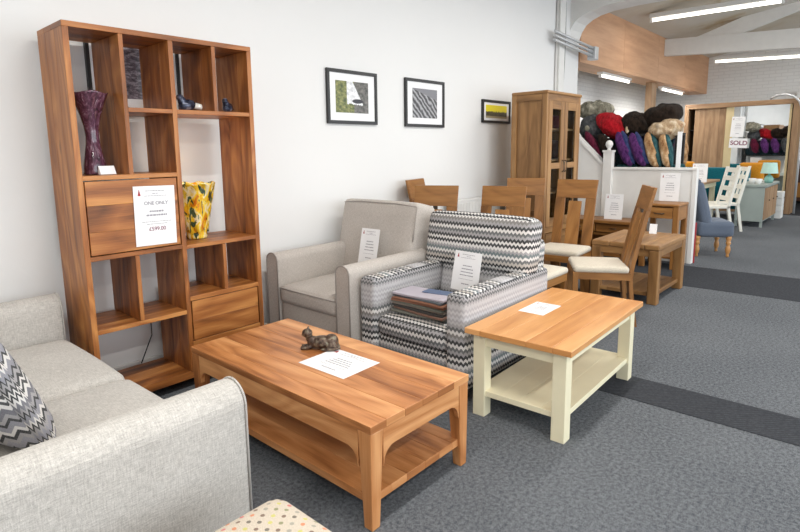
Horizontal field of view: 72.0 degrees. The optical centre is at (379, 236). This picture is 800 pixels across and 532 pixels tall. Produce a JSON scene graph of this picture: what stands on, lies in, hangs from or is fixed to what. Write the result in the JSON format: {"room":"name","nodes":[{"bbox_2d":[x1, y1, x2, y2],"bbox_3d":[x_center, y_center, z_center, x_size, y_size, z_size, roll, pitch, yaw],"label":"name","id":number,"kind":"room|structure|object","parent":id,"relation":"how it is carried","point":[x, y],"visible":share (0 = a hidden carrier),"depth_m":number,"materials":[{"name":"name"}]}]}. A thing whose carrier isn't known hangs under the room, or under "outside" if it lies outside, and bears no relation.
{"room":"store","nodes":[
{"label":"store","id":0,"kind":"room"},
{"bbox_2d":[0,0,570,367],"bbox_3d":[-1.094,-1.277,3.955,0.200,4.200,10.950,7,12,42],"label":"wall","id":1,"kind":"structure","parent":0,"point":[308,166],"depth_m":4.34,"materials":[{"name":"white paint"}]},
{"bbox_2d":[83,42,180,109],"bbox_3d":[-1.497,-0.970,3.389,0.024,0.450,0.572,7,12,42],"label":"framed picture","id":2,"kind":"object","parent":1,"relation":"attached to","point":[131,55],"visible":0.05,"depth_m":3.37,"materials":[{"name":"black paint"}]},
{"bbox_2d":[123,47,142,99],"bbox_3d":[-1.493,-1.002,3.386,0.002,0.309,0.359,7,12,42],"label":"print","id":3,"kind":"object","parent":2,"relation":"attached to","point":[132,70],"depth_m":3.37},
{"bbox_2d":[113,323,268,370],"bbox_3d":[-0.998,0.757,4.178,0.018,0.110,10.900,7,12,42],"label":"baseboard","id":4,"kind":"structure","parent":1,"relation":"attached to","point":[158,356],"depth_m":3.56,"materials":[{"name":"white paint"}]},
{"bbox_2d":[325,67,377,124],"bbox_3d":[-0.228,-1.195,4.741,0.024,0.448,0.600,7,12,42],"label":"framed picture","id":5,"kind":"object","parent":1,"relation":"attached to","point":[351,96],"visible":1,"depth_m":4.72,"materials":[{"name":"black paint"}]},
{"bbox_2d":[335,80,368,113],"bbox_3d":[-0.231,-1.196,4.735,0.002,0.263,0.392,7,12,42],"label":"print","id":6,"kind":"object","parent":5,"relation":"attached to","point":[351,96],"depth_m":4.73},
{"bbox_2d":[404,77,444,127],"bbox_3d":[0.457,-1.319,5.470,0.024,0.458,0.624,7,12,42],"label":"framed picture","id":7,"kind":"object","parent":1,"relation":"attached to","point":[424,100],"visible":1,"depth_m":5.45,"materials":[{"name":"black paint"}]},
{"bbox_2d":[412,88,436,118],"bbox_3d":[0.456,-1.319,5.467,0.002,0.281,0.392,7,12,42],"label":"print","id":8,"kind":"object","parent":7,"relation":"attached to","point":[424,100],"depth_m":5.46},
{"bbox_2d":[457,196,505,213],"bbox_3d":[1.494,-0.075,6.711,0.103,0.880,2.255,7,12,42],"label":"radiator","id":9,"kind":"object","parent":1,"relation":"attached to","point":[468,204],"visible":0.06,"depth_m":6.10,"materials":[{"name":"metal"}]},
{"bbox_2d":[481,99,510,123],"bbox_3d":[1.375,-1.459,6.450,0.024,0.260,0.620,7,12,42],"label":"framed picture","id":10,"kind":"object","parent":1,"relation":"attached to","point":[492,111],"visible":1,"depth_m":6.43,"materials":[{"name":"black paint"}]},
{"bbox_2d":[486,105,506,118],"bbox_3d":[1.376,-1.459,6.449,0.002,0.147,0.462,7,12,42],"label":"print","id":11,"kind":"object","parent":10,"relation":"attached to","point":[492,111],"depth_m":6.45},
{"bbox_2d":[556,0,566,91],"bbox_3d":[2.462,-1.899,7.566,0.080,4.200,0.160,7,12,42],"label":"trim","id":12,"kind":"structure","parent":1,"relation":"attached to","point":[562,3],"depth_m":7.42,"materials":[{"name":"white paint"}]},
{"bbox_2d":[553,29,598,60],"bbox_3d":[2.719,-2.620,7.552,0.122,0.280,1.174,7,12,43],"label":"conduit","id":13,"kind":"object","parent":12,"relation":"attached to","point":[592,54],"visible":1,"depth_m":7.56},
{"bbox_2d":[569,39,578,93],"bbox_3d":[2.507,-2.021,8.014,0.480,4.300,0.660,7,12,42],"label":"trim","id":14,"kind":"structure","parent":1,"relation":"attached to","point":[573,70],"depth_m":7.93,"materials":[{"name":"white paint"}]},
{"bbox_2d":[578,142,602,215],"bbox_3d":[2.754,-0.720,7.563,0.690,1.860,0.060,7,12,42],"label":"trim","id":15,"kind":"structure","parent":1,"relation":"attached to","point":[589,168],"depth_m":7.41,"materials":[{"name":"white paint"}]},
{"bbox_2d":[579,134,602,165],"bbox_3d":[2.744,-1.312,7.471,0.690,0.736,0.120,7,12,42],"label":"trim","id":16,"kind":"structure","parent":1,"relation":"attached to","point":[582,141],"depth_m":7.37,"materials":[{"name":"white paint"}]},
{"bbox_2d":[570,0,665,39],"bbox_3d":[5.395,-3.094,5.339,7.200,1.450,0.380,7,12,42],"label":"trim","id":17,"kind":"structure","parent":1,"relation":"attached to","point":[583,12],"depth_m":7.53,"materials":[{"name":"white paint"}]},
{"bbox_2d":[152,201,799,531],"bbox_3d":[4.315,0.512,5.921,8.900,0.120,20.700,7,12,42],"label":"floor","id":18,"kind":"structure","parent":0,"point":[625,464],"depth_m":2.58,"materials":[{"name":"grey carpet"}]},
{"bbox_2d":[0,293,252,531],"bbox_3d":[-1.536,0.738,2.039,1.903,0.823,1.252,7,12,42],"label":"sofa","id":19,"kind":"object","parent":18,"relation":"on","point":[122,456],"visible":0.94,"depth_m":1.67,"materials":[{"name":"grey fabric"}]},
{"bbox_2d":[0,343,55,448],"bbox_3d":[-1.289,0.481,1.756,0.459,0.426,0.264,3,10,25],"label":"cushion","id":20,"kind":"object","parent":19,"relation":"on","point":[26,421],"visible":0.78,"depth_m":1.69,"materials":[{"name":"fabric"}]},
{"bbox_2d":[8,340,124,401],"bbox_3d":[-1.704,0.694,2.446,0.779,0.190,0.880,7,12,42],"label":"seat cushion","id":21,"kind":"object","parent":19,"relation":"on","point":[56,369],"depth_m":2.51,"materials":[{"name":"grey fabric"}]},
{"bbox_2d":[0,380,163,456],"bbox_3d":[-1.119,0.768,1.909,0.790,0.190,0.880,7,12,42],"label":"seat cushion","id":22,"kind":"object","parent":19,"relation":"on","point":[73,412],"depth_m":2.12,"materials":[{"name":"grey fabric"}]},
{"bbox_2d":[37,19,263,391],"bbox_3d":[-1.302,-0.112,3.361,0.370,2.088,1.090,7,12,42],"label":"bookcase","id":23,"kind":"object","parent":18,"relation":"on","point":[96,219],"visible":0.83,"depth_m":3.22,"materials":[{"name":"brown wood"}]},
{"bbox_2d":[74,90,107,174],"bbox_3d":[-1.553,-0.556,2.974,0.189,0.439,0.189,0,9,5],"label":"vase","id":24,"kind":"object","parent":23,"relation":"on","point":[89,104],"visible":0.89,"depth_m":2.94,"materials":[{"name":"purple glass"}]},
{"bbox_2d":[133,185,176,246],"bbox_3d":[-1.268,-0.119,3.121,0.002,0.344,0.251,7,11,42],"label":"price sign","id":25,"kind":"object","parent":23,"relation":"attached to","point":[154,206],"visible":1,"depth_m":3.12,"materials":[{"name":"white paper"}]},
{"bbox_2d":[142,190,167,224],"bbox_3d":[-1.263,-0.166,3.119,0.001,0.191,0.171,7,11,42],"label":"print","id":26,"kind":"object","parent":25,"relation":"on","point":[154,202],"depth_m":3.11,"materials":[{"name":"grey"}]},
{"bbox_2d":[176,94,201,109],"bbox_3d":[-1.140,-0.823,3.408,0.067,0.103,0.295,6,11,39],"label":"bird","id":27,"kind":"object","parent":23,"relation":"on","point":[183,104],"visible":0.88,"depth_m":3.33},
{"bbox_2d":[182,181,214,238],"bbox_3d":[-1.174,-0.168,3.515,0.247,0.359,0.247,1,9,11],"label":"vase","id":28,"kind":"object","parent":23,"relation":"on","point":[198,195],"visible":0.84,"depth_m":3.45,"materials":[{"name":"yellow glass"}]},
{"bbox_2d":[214,499,330,531],"bbox_3d":[-0.286,1.021,1.260,0.580,0.462,0.600,7,12,42],"label":"footstool","id":29,"kind":"object","parent":18,"relation":"on","point":[276,515],"visible":1,"depth_m":1.47,"materials":[{"name":"fabric"}]},
{"bbox_2d":[191,318,468,531],"bbox_3d":[-0.290,0.811,2.714,1.307,0.430,0.640,7,12,42],"label":"coffee table","id":30,"kind":"object","parent":18,"relation":"on","point":[368,432],"visible":0.89,"depth_m":2.42,"materials":[{"name":"brown wood"}]},
{"bbox_2d":[301,326,339,350],"bbox_3d":[-0.299,0.519,2.810,0.205,0.117,0.099,-1,9,3],"label":"cat figurine","id":31,"kind":"object","parent":30,"relation":"on","point":[330,342],"visible":1,"depth_m":2.79,"materials":[{"name":"brown metal"}]},
{"bbox_2d":[299,350,379,378],"bbox_3d":[-0.192,0.603,2.630,0.305,0.002,0.245,7,12,41],"label":"price sign","id":32,"kind":"object","parent":30,"relation":"on","point":[338,363],"visible":1,"depth_m":2.62,"materials":[{"name":"white paper"}]},
{"bbox_2d":[321,353,363,370],"bbox_3d":[-0.178,0.602,2.633,0.170,0.001,0.186,7,12,41],"label":"print","id":33,"kind":"object","parent":32,"relation":"on","point":[338,361],"depth_m":2.63,"materials":[{"name":"grey"}]},
{"bbox_2d":[245,393,457,499],"bbox_3d":[-0.289,0.910,2.729,1.267,0.034,0.604,7,12,42],"label":"shelf","id":34,"kind":"object","parent":30,"relation":"attached to","point":[325,455],"depth_m":2.43,"materials":[{"name":"brown wood"}]},
{"bbox_2d":[266,198,434,340],"bbox_3d":[-0.170,0.268,4.200,0.892,1.041,1.039,7,12,42],"label":"armchair","id":35,"kind":"object","parent":18,"relation":"on","point":[319,286],"visible":0.66,"depth_m":4.10,"materials":[{"name":"grey fabric"}]},
{"bbox_2d":[281,273,335,316],"bbox_3d":[-0.287,0.414,4.094,0.625,0.179,0.680,7,12,42],"label":"seat cushion","id":36,"kind":"object","parent":35,"relation":"on","point":[307,294],"depth_m":3.93,"materials":[{"name":"grey fabric"}]},
{"bbox_2d":[358,228,379,261],"bbox_3d":[-0.079,0.077,4.215,0.185,0.269,0.061,7,12,41],"label":"price sign","id":37,"kind":"object","parent":35,"relation":"on","point":[369,242],"visible":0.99,"depth_m":4.22,"materials":[{"name":"white paper"}]},
{"bbox_2d":[364,231,372,258],"bbox_3d":[-0.074,0.065,4.211,0.104,0.208,0.001,7,-1,41],"label":"print","id":38,"kind":"object","parent":37,"relation":"attached to","point":[369,231],"depth_m":4.21},
{"bbox_2d":[405,178,424,201],"bbox_3d":[0.610,0.023,5.344,0.593,1.147,0.430,4,10,28],"label":"dining chair","id":39,"kind":"object","parent":18,"relation":"on","point":[410,184],"visible":0.02,"depth_m":5.27,"materials":[{"name":"brown wood"}]},
{"bbox_2d":[414,185,458,210],"bbox_3d":[0.430,0.138,4.738,0.430,1.113,0.593,2,9,19],"label":"dining chair","id":40,"kind":"object","parent":18,"relation":"on","point":[435,196],"visible":0.06,"depth_m":4.89,"materials":[{"name":"brown wood"}]},
{"bbox_2d":[361,210,547,397],"bbox_3d":[0.523,0.360,3.692,0.847,0.993,1.060,7,12,42],"label":"armchair","id":41,"kind":"object","parent":18,"relation":"on","point":[512,271],"visible":0.61,"depth_m":3.54,"materials":[{"name":"fabric"}]},
{"bbox_2d":[379,311,446,351],"bbox_3d":[0.421,0.551,3.592,0.545,0.166,0.714,7,12,42],"label":"seat cushion","id":42,"kind":"object","parent":41,"relation":"on","point":[417,334],"depth_m":3.35,"materials":[{"name":"fabric"}]},
{"bbox_2d":[391,308,446,321],"bbox_3d":[0.296,0.478,3.486,0.406,0.020,0.212,6,11,39],"label":"book","id":43,"kind":"object","parent":41,"relation":"on","point":[392,309],"visible":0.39,"depth_m":3.44,"materials":[{"name":"fabric"}]},
{"bbox_2d":[394,306,446,320],"bbox_3d":[0.307,0.464,3.478,0.212,0.023,0.406,-9,12,-43],"label":"book","id":44,"kind":"object","parent":43,"relation":"on","point":[401,308],"visible":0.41,"depth_m":3.37,"materials":[{"name":"paper"}]},
{"bbox_2d":[392,303,446,317],"bbox_3d":[0.300,0.447,3.487,0.406,0.024,0.212,8,12,44],"label":"book","id":45,"kind":"object","parent":44,"relation":"on","point":[394,304],"visible":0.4,"depth_m":3.39,"materials":[{"name":"paper"}]},
{"bbox_2d":[392,301,446,314],"bbox_3d":[0.304,0.431,3.490,0.406,0.022,0.212,7,12,42],"label":"book","id":46,"kind":"object","parent":45,"relation":"on","point":[444,313],"visible":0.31,"depth_m":3.39,"materials":[{"name":"fabric"}]},
{"bbox_2d":[391,300,446,312],"bbox_3d":[0.294,0.419,3.479,0.406,0.020,0.212,7,12,43],"label":"book","id":47,"kind":"object","parent":46,"relation":"on","point":[411,304],"visible":0.32,"depth_m":3.36,"materials":[{"name":"paper"}]},
{"bbox_2d":[391,298,446,310],"bbox_3d":[0.296,0.404,3.480,0.406,0.020,0.212,7,12,40],"label":"book","id":48,"kind":"object","parent":47,"relation":"on","point":[391,298],"visible":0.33,"depth_m":3.39,"materials":[{"name":"fabric"}]},
{"bbox_2d":[392,296,446,308],"bbox_3d":[0.298,0.395,3.457,0.406,0.020,0.212,7,12,43],"label":"book","id":49,"kind":"object","parent":48,"relation":"on","point":[393,297],"visible":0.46,"depth_m":3.37,"materials":[{"name":"paper"}]},
{"bbox_2d":[392,294,446,305],"bbox_3d":[0.300,0.378,3.479,0.212,0.022,0.406,-9,12,-43],"label":"book","id":50,"kind":"object","parent":49,"relation":"on","point":[422,300],"visible":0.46,"depth_m":3.35,"materials":[{"name":"paper"}]},
{"bbox_2d":[392,286,446,302],"bbox_3d":[0.300,0.364,3.477,0.406,0.023,0.212,7,12,42],"label":"book","id":51,"kind":"object","parent":50,"relation":"on","point":[411,291],"visible":0.7,"depth_m":3.45,"materials":[{"name":"fabric"}]},
{"bbox_2d":[451,250,482,289],"bbox_3d":[0.572,0.231,3.616,0.213,0.261,0.052,7,12,41],"label":"price sign","id":52,"kind":"object","parent":41,"relation":"on","point":[467,265],"visible":0.99,"depth_m":3.62,"materials":[{"name":"white paper"}]},
{"bbox_2d":[460,254,474,284],"bbox_3d":[0.575,0.219,3.613,0.109,0.197,0.001,9,2,41],"label":"print","id":53,"kind":"object","parent":52,"relation":"attached to","point":[464,254],"depth_m":3.61},
{"bbox_2d":[426,210,541,273],"bbox_3d":[0.711,0.035,3.852,0.847,0.405,0.262,7,12,42],"label":"cushion","id":54,"kind":"object","parent":41,"relation":"on","point":[507,244],"depth_m":3.69,"materials":[{"name":"fabric"}]},
{"bbox_2d":[481,186,526,216],"bbox_3d":[0.988,0.135,4.741,0.430,1.100,0.593,4,10,29],"label":"dining chair","id":55,"kind":"object","parent":18,"relation":"on","point":[502,196],"visible":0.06,"depth_m":4.88,"materials":[{"name":"brown wood"}]},
{"bbox_2d":[506,178,545,239],"bbox_3d":[1.476,-0.034,5.726,0.430,1.113,0.593,3,10,23],"label":"dining chair","id":56,"kind":"object","parent":18,"relation":"on","point":[535,186],"visible":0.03,"depth_m":5.85,"materials":[{"name":"brown wood"}]},
{"bbox_2d":[510,90,581,263],"bbox_3d":[1.928,-0.602,6.347,0.458,2.030,0.870,7,12,42],"label":"display cabinet","id":57,"kind":"object","parent":18,"relation":"on","point":[545,124],"visible":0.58,"depth_m":6.04,"materials":[{"name":"brown wood"}]},
{"bbox_2d":[465,287,642,443],"bbox_3d":[1.040,0.684,3.189,0.584,0.490,1.100,7,12,41],"label":"coffee table","id":58,"kind":"object","parent":18,"relation":"on","point":[560,369],"visible":1,"depth_m":2.97,"materials":[{"name":"brown wood"}]},
{"bbox_2d":[518,302,559,314],"bbox_3d":[0.952,0.425,3.258,0.155,0.002,0.245,7,12,41],"label":"price sign","id":59,"kind":"object","parent":58,"relation":"on","point":[539,308],"visible":1,"depth_m":3.25,"materials":[{"name":"white paper"}]},
{"bbox_2d":[485,347,626,416],"bbox_3d":[1.042,0.798,3.207,0.490,0.030,1.006,7,12,41],"label":"shelf","id":60,"kind":"object","parent":58,"relation":"attached to","point":[527,384],"depth_m":3.07,"materials":[{"name":"beige paint"}]},
{"bbox_2d":[543,264,567,289],"bbox_3d":[1.250,0.488,4.398,0.360,0.499,0.400,7,12,42],"label":"dining chair","id":61,"kind":"object","parent":18,"relation":"on","point":[556,275],"visible":0.29,"depth_m":4.29,"materials":[{"name":"beige fabric"}]},
{"bbox_2d":[544,179,598,292],"bbox_3d":[1.805,0.022,5.332,0.430,1.113,0.593,6,11,38],"label":"dining chair","id":62,"kind":"object","parent":18,"relation":"on","point":[556,252],"visible":0.66,"depth_m":5.42,"materials":[{"name":"brown wood"}]},
{"bbox_2d":[601,140,615,215],"bbox_3d":[3.019,-0.507,7.295,0.130,1.514,0.120,7,12,42],"label":"newel post","id":63,"kind":"object","parent":18,"relation":"on","point":[608,155],"visible":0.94,"depth_m":7.21,"materials":[{"name":"white paint"}]},
{"bbox_2d":[567,185,657,326],"bbox_3d":[1.894,0.143,4.550,0.593,1.113,0.430,1,9,13],"label":"dining chair","id":64,"kind":"object","parent":18,"relation":"on","point":[590,268],"visible":0.95,"depth_m":4.42,"materials":[{"name":"brown wood"}]},
{"bbox_2d":[582,133,685,163],"bbox_3d":[3.375,-0.596,7.582,1.360,1.590,0.300,7,12,42],"label":"display rack","id":65,"kind":"object","parent":18,"relation":"on","point":[683,134],"visible":0.14,"depth_m":7.11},
{"bbox_2d":[580,114,604,139],"bbox_3d":[3.015,-1.524,7.741,0.366,0.376,0.416,7,12,42],"label":"roll","id":66,"kind":"object","parent":65,"relation":"on","point":[588,124],"visible":0.68,"depth_m":7.61,"materials":[{"name":"fabric"}]},
{"bbox_2d":[580,100,614,117],"bbox_3d":[3.115,-1.800,7.912,0.504,0.311,0.420,7,12,42],"label":"roll","id":67,"kind":"object","parent":66,"relation":"on","point":[588,108],"visible":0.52,"depth_m":7.77,"materials":[{"name":"grey fur"}]},
{"bbox_2d":[585,131,602,157],"bbox_3d":[2.949,-1.231,7.557,0.263,0.426,0.144,7,12,42],"label":"throw","id":68,"kind":"object","parent":65,"relation":"hanging from","point":[589,138],"visible":0.66,"depth_m":7.51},
{"bbox_2d":[596,112,625,138],"bbox_3d":[3.193,-1.506,7.502,0.476,0.376,0.413,7,12,42],"label":"fur throw","id":69,"kind":"object","parent":65,"relation":"on","point":[609,123],"visible":0.77,"depth_m":7.37,"materials":[{"name":"fur"}]},
{"bbox_2d":[615,131,635,165],"bbox_3d":[3.257,-1.164,7.279,0.267,0.469,0.145,7,12,42],"label":"throw","id":70,"kind":"object","parent":65,"relation":"hanging from","point":[621,139],"visible":0.98,"depth_m":7.24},
{"bbox_2d":[582,133,685,137],"bbox_3d":[3.362,-1.367,7.462,1.360,0.030,0.300,7,12,42],"label":"shelf","id":71,"kind":"object","parent":65,"relation":"attached to","point":[683,134],"depth_m":7.19,"materials":[{"name":"wood"}]},
{"bbox_2d":[621,111,648,136],"bbox_3d":[3.428,-1.486,7.338,0.395,0.364,0.410,7,12,42],"label":"fur throw","id":72,"kind":"object","parent":65,"relation":"on","point":[634,121],"visible":0.67,"depth_m":7.19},
{"bbox_2d":[602,137,674,166],"bbox_3d":[3.349,-1.126,7.511,1.252,0.449,0.109,7,12,42],"label":"rug","id":73,"kind":"object","parent":65,"relation":"hanging from","point":[617,156],"visible":0.04,"depth_m":7.53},
{"bbox_2d":[629,132,648,165],"bbox_3d":[3.384,-1.137,7.164,0.262,0.448,0.145,7,12,42],"label":"throw","id":74,"kind":"object","parent":65,"relation":"hanging from","point":[636,143],"visible":0.98,"depth_m":7.12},
{"bbox_2d":[644,132,661,166],"bbox_3d":[3.509,-1.109,7.052,0.224,0.462,0.145,7,12,42],"label":"throw","id":75,"kind":"object","parent":65,"relation":"hanging from","point":[651,144],"visible":0.9,"depth_m":7.01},
{"bbox_2d":[648,119,684,139],"bbox_3d":[3.662,-1.369,7.030,0.434,0.281,0.361,7,12,42],"label":"roll","id":76,"kind":"object","parent":65,"relation":"on","point":[671,127],"visible":0.73,"depth_m":6.91,"materials":[{"name":"fabric"}]},
{"bbox_2d":[659,134,673,166],"bbox_3d":[3.624,-1.091,6.947,0.181,0.456,0.145,7,12,42],"label":"throw","id":77,"kind":"object","parent":65,"relation":"hanging from","point":[665,144],"visible":0.9,"depth_m":6.90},
{"bbox_2d":[590,229,685,305],"bbox_3d":[2.567,0.276,5.448,0.610,0.550,0.860,7,12,42],"label":"coffee table","id":78,"kind":"object","parent":18,"relation":"on","point":[653,246],"visible":0.77,"depth_m":5.27,"materials":[{"name":"brown wood"}]},
{"bbox_2d":[600,272,677,295],"bbox_3d":[2.571,0.462,5.477,0.550,0.035,0.800,7,12,42],"label":"shelf","id":79,"kind":"object","parent":78,"relation":"attached to","point":[640,280],"depth_m":5.35,"materials":[{"name":"brown wood"}]},
{"bbox_2d":[612,170,692,262],"bbox_3d":[3.442,-0.275,6.993,0.970,1.135,0.060,7,12,42],"label":"partition wall","id":80,"kind":"structure","parent":18,"relation":"on","point":[629,183],"depth_m":6.94,"materials":[{"name":"white paint"}]},
{"bbox_2d":[511,356,799,445],"bbox_3d":[2.343,1.009,2.542,7.150,0.004,0.330,7,12,42],"label":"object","id":81,"kind":"structure","parent":18,"relation":"on","point":[762,422],"depth_m":3.02,"materials":[{"name":"carpet"}]},
{"bbox_2d":[612,167,698,263],"bbox_3d":[3.451,-0.289,6.982,0.995,1.165,0.100,7,12,42],"label":"trim","id":82,"kind":"structure","parent":18,"relation":"on","point":[695,175],"depth_m":6.66,"materials":[{"name":"white paint"}]},
{"bbox_2d":[548,255,799,301],"bbox_3d":[4.653,0.588,5.001,7.150,0.004,1.070,7,12,42],"label":"trim","id":83,"kind":"structure","parent":18,"relation":"on","point":[777,287],"depth_m":5.79,"materials":[{"name":"carpet"}]},
{"bbox_2d":[577,215,638,258],"bbox_3d":[2.844,0.028,7.074,1.000,0.530,0.430,7,12,42],"label":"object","id":84,"kind":"object","parent":83,"relation":"on","point":[601,226],"visible":0.16,"depth_m":6.85,"materials":[{"name":"brown wood"}]},
{"bbox_2d":[579,228,610,234],"bbox_3d":[2.839,-0.060,7.057,0.880,0.030,0.320,7,12,42],"label":"shelf","id":85,"kind":"object","parent":84,"relation":"attached to","point":[599,232],"depth_m":6.90,"materials":[{"name":"brown wood"}]},
{"bbox_2d":[604,194,623,219],"bbox_3d":[2.928,-0.371,6.865,0.215,0.313,0.040,6,12,40],"label":"price sign","id":86,"kind":"object","parent":84,"relation":"on","point":[613,202],"visible":1,"depth_m":6.86,"materials":[{"name":"white paper"}]},
{"bbox_2d":[638,200,688,269],"bbox_3d":[3.399,-0.025,6.591,0.415,0.765,0.441,7,12,42],"label":"table","id":87,"kind":"object","parent":83,"relation":"on","point":[676,211],"visible":0.5,"depth_m":6.42,"materials":[{"name":"brown wood"}]},
{"bbox_2d":[644,252,669,258],"bbox_3d":[3.411,0.221,6.637,0.355,0.025,0.360,7,12,42],"label":"shelf","id":88,"kind":"object","parent":87,"relation":"attached to","point":[667,256],"depth_m":6.47,"materials":[{"name":"brown wood"}]},
{"bbox_2d":[659,173,680,201],"bbox_3d":[3.478,-0.590,6.588,0.215,0.334,0.028,7,12,41],"label":"price sign","id":89,"kind":"object","parent":87,"relation":"on","point":[669,182],"visible":1,"depth_m":6.59,"materials":[{"name":"white paper"}]},
{"bbox_2d":[702,179,719,216],"bbox_3d":[5.739,-0.667,10.430,0.900,0.775,1.550,7,12,42],"label":"dining table","id":90,"kind":"object","parent":18,"relation":"on","point":[711,183],"visible":0.09,"depth_m":10.59,"materials":[{"name":"brown wood"}]},
{"bbox_2d":[693,164,707,181],"bbox_3d":[5.759,-1.141,9.881,0.240,0.329,0.032,6,12,40],"label":"price sign","id":91,"kind":"object","parent":90,"relation":"on","point":[703,168],"visible":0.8,"depth_m":9.85,"materials":[{"name":"white paper"}]},
{"bbox_2d":[695,179,733,256],"bbox_3d":[4.323,-0.275,7.264,0.540,1.023,0.520,1,9,14],"label":"slipper chair","id":92,"kind":"object","parent":18,"relation":"on","point":[707,226],"visible":0.6,"depth_m":7.04,"materials":[{"name":"blue fabric"}]},
{"bbox_2d":[687,167,750,208],"bbox_3d":[6.879,-0.931,11.305,1.305,0.990,0.790,7,12,42],"label":"sofa","id":93,"kind":"object","parent":18,"relation":"on","point":[713,172],"visible":0.03,"depth_m":10.88,"materials":[{"name":"teal fabric"}]},
{"bbox_2d":[740,162,763,180],"bbox_3d":[7.302,-1.248,10.791,0.420,0.400,0.220,7,12,42],"label":"velvet cushion","id":94,"kind":"object","parent":93,"relation":"on","point":[756,167],"visible":0.36,"depth_m":10.66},
{"bbox_2d":[709,166,741,221],"bbox_3d":[5.431,-0.583,8.933,0.570,1.080,0.440,0,9,8],"label":"dining chair","id":95,"kind":"object","parent":18,"relation":"on","point":[716,205],"visible":0.63,"depth_m":8.81,"materials":[{"name":"white paint"}]},
{"bbox_2d":[708,165,750,231],"bbox_3d":[5.835,-0.649,9.311,0.570,1.080,0.440,1,9,11],"label":"dining chair","id":96,"kind":"object","parent":18,"relation":"on","point":[740,186],"visible":0.53,"depth_m":9.12,"materials":[{"name":"white paint"}]},
{"bbox_2d":[683,98,799,213],"bbox_3d":[7.819,-1.726,11.986,2.060,2.320,0.650,7,12,42],"label":"wardrobe","id":97,"kind":"object","parent":18,"relation":"on","point":[772,127],"visible":0.69,"depth_m":11.53,"materials":[{"name":"brown wood"}]},
{"bbox_2d":[728,138,747,147],"bbox_3d":[7.582,-1.969,11.620,0.340,0.216,0.002,7,12,42],"label":"price sign","id":98,"kind":"object","parent":97,"relation":"attached to","point":[733,142],"visible":1,"depth_m":11.62,"materials":[{"name":"white paper"}]},
{"bbox_2d":[730,117,745,136],"bbox_3d":[7.574,-2.314,11.624,0.261,0.432,0.002,7,12,42],"label":"price sign","id":99,"kind":"object","parent":97,"relation":"attached to","point":[738,123],"visible":1,"depth_m":11.62,"materials":[{"name":"white paper"}]},
{"bbox_2d":[730,104,789,190],"bbox_3d":[7.922,-1.642,11.531,0.960,2.150,0.014,7,12,42],"label":"mirror","id":100,"kind":"object","parent":97,"relation":"on","point":[767,126],"depth_m":11.37,"materials":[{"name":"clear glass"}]},
{"bbox_2d":[734,181,779,227],"bbox_3d":[6.926,-0.617,10.091,0.467,0.740,1.400,7,12,42],"label":"sideboard","id":101,"kind":"object","parent":18,"relation":"on","point":[758,201],"visible":0.91,"depth_m":9.60,"materials":[{"name":"green paint"}]},
{"bbox_2d":[761,162,777,182],"bbox_3d":[7.038,-1.149,9.922,0.270,0.360,0.270,7,12,42],"label":"table lamp","id":102,"kind":"object","parent":101,"relation":"on","point":[769,168],"visible":1,"depth_m":9.85,"materials":[{"name":"green ceramic"}]},
{"bbox_2d":[770,93,799,213],"bbox_3d":[8.191,-1.680,11.188,0.101,2.402,0.617,-7,11,-36],"label":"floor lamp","id":103,"kind":"object","parent":18,"relation":"on","point":[783,94],"visible":1,"depth_m":11.03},
{"bbox_2d":[577,70,645,137],"bbox_3d":[4.593,-2.431,11.723,0.150,3.900,7.600,7,12,42],"label":"wall","id":104,"kind":"structure","parent":0,"point":[625,98],"depth_m":12.14,"materials":[{"name":"white paint"}]},
{"bbox_2d":[643,103,682,126],"bbox_3d":[3.683,-1.570,7.168,0.484,0.327,0.455,7,12,42],"label":"fur throw","id":105,"kind":"object","parent":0,"point":[662,111],"visible":0.62,"depth_m":7.00,"materials":[{"name":"fur"}]},
{"bbox_2d":[610,0,799,57],"bbox_3d":[8.033,-4.070,8.072,7.190,1.150,7.400,7,12,42],"label":"ceiling","id":106,"kind":"structure","parent":0,"point":[691,26],"depth_m":9.64,"materials":[{"name":"paint"}]},
{"bbox_2d":[649,0,784,22],"bbox_3d":[5.062,-3.446,8.343,1.781,0.151,0.140,7,12,42],"label":"fluorescent light","id":107,"kind":"object","parent":106,"relation":"attached to","point":[736,4],"visible":1,"depth_m":8.34,"materials":[{"name":"plastic"}]},
{"bbox_2d":[713,51,799,63],"bbox_3d":[7.650,-3.544,10.873,1.813,0.203,0.140,7,12,42],"label":"fluorescent light","id":108,"kind":"object","parent":106,"relation":"attached to","point":[784,54],"visible":1,"depth_m":10.94,"materials":[{"name":"plastic"}]},
{"bbox_2d":[655,48,799,130],"bbox_3d":[10.202,-2.746,11.516,8.400,4.400,0.200,7,12,42],"label":"wall","id":109,"kind":"structure","parent":0,"point":[755,80],"depth_m":12.79,"materials":[{"name":"brick"}]},
{"bbox_2d":[597,71,631,83],"bbox_3d":[4.125,-2.770,9.615,0.100,0.095,1.380,7,12,42],"label":"fluorescent light","id":110,"kind":"object","parent":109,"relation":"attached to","point":[627,80],"visible":1,"depth_m":9.49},
{"bbox_2d":[578,13,708,94],"bbox_3d":[5.286,-3.496,10.750,0.400,0.960,7.400,7,12,42],"label":"beam","id":111,"kind":"structure","parent":109,"relation":"attached to","point":[626,49],"depth_m":9.72,"materials":[{"name":"brown wood"}]},
{"bbox_2d":[644,82,656,136],"bbox_3d":[5.378,-2.205,10.969,0.120,1.660,0.280,7,12,42],"label":"trim","id":112,"kind":"structure","parent":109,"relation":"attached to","point":[650,92],"depth_m":10.79,"materials":[{"name":"brown wood"}]},
{"bbox_2d":[664,28,799,56],"bbox_3d":[8.200,-3.156,8.431,7.060,0.726,0.120,7,12,42],"label":"trim","id":113,"kind":"structure","parent":0,"point":[781,39],"depth_m":9.95,"materials":[{"name":"white paint"}]},
{"bbox_2d":[697,1,799,36],"bbox_3d":[7.146,-4.103,9.259,3.297,1.118,0.080,7,12,42],"label":"trim","id":114,"kind":"structure","parent":0,"point":[744,24],"depth_m":9.72,"materials":[{"name":"white paint"}]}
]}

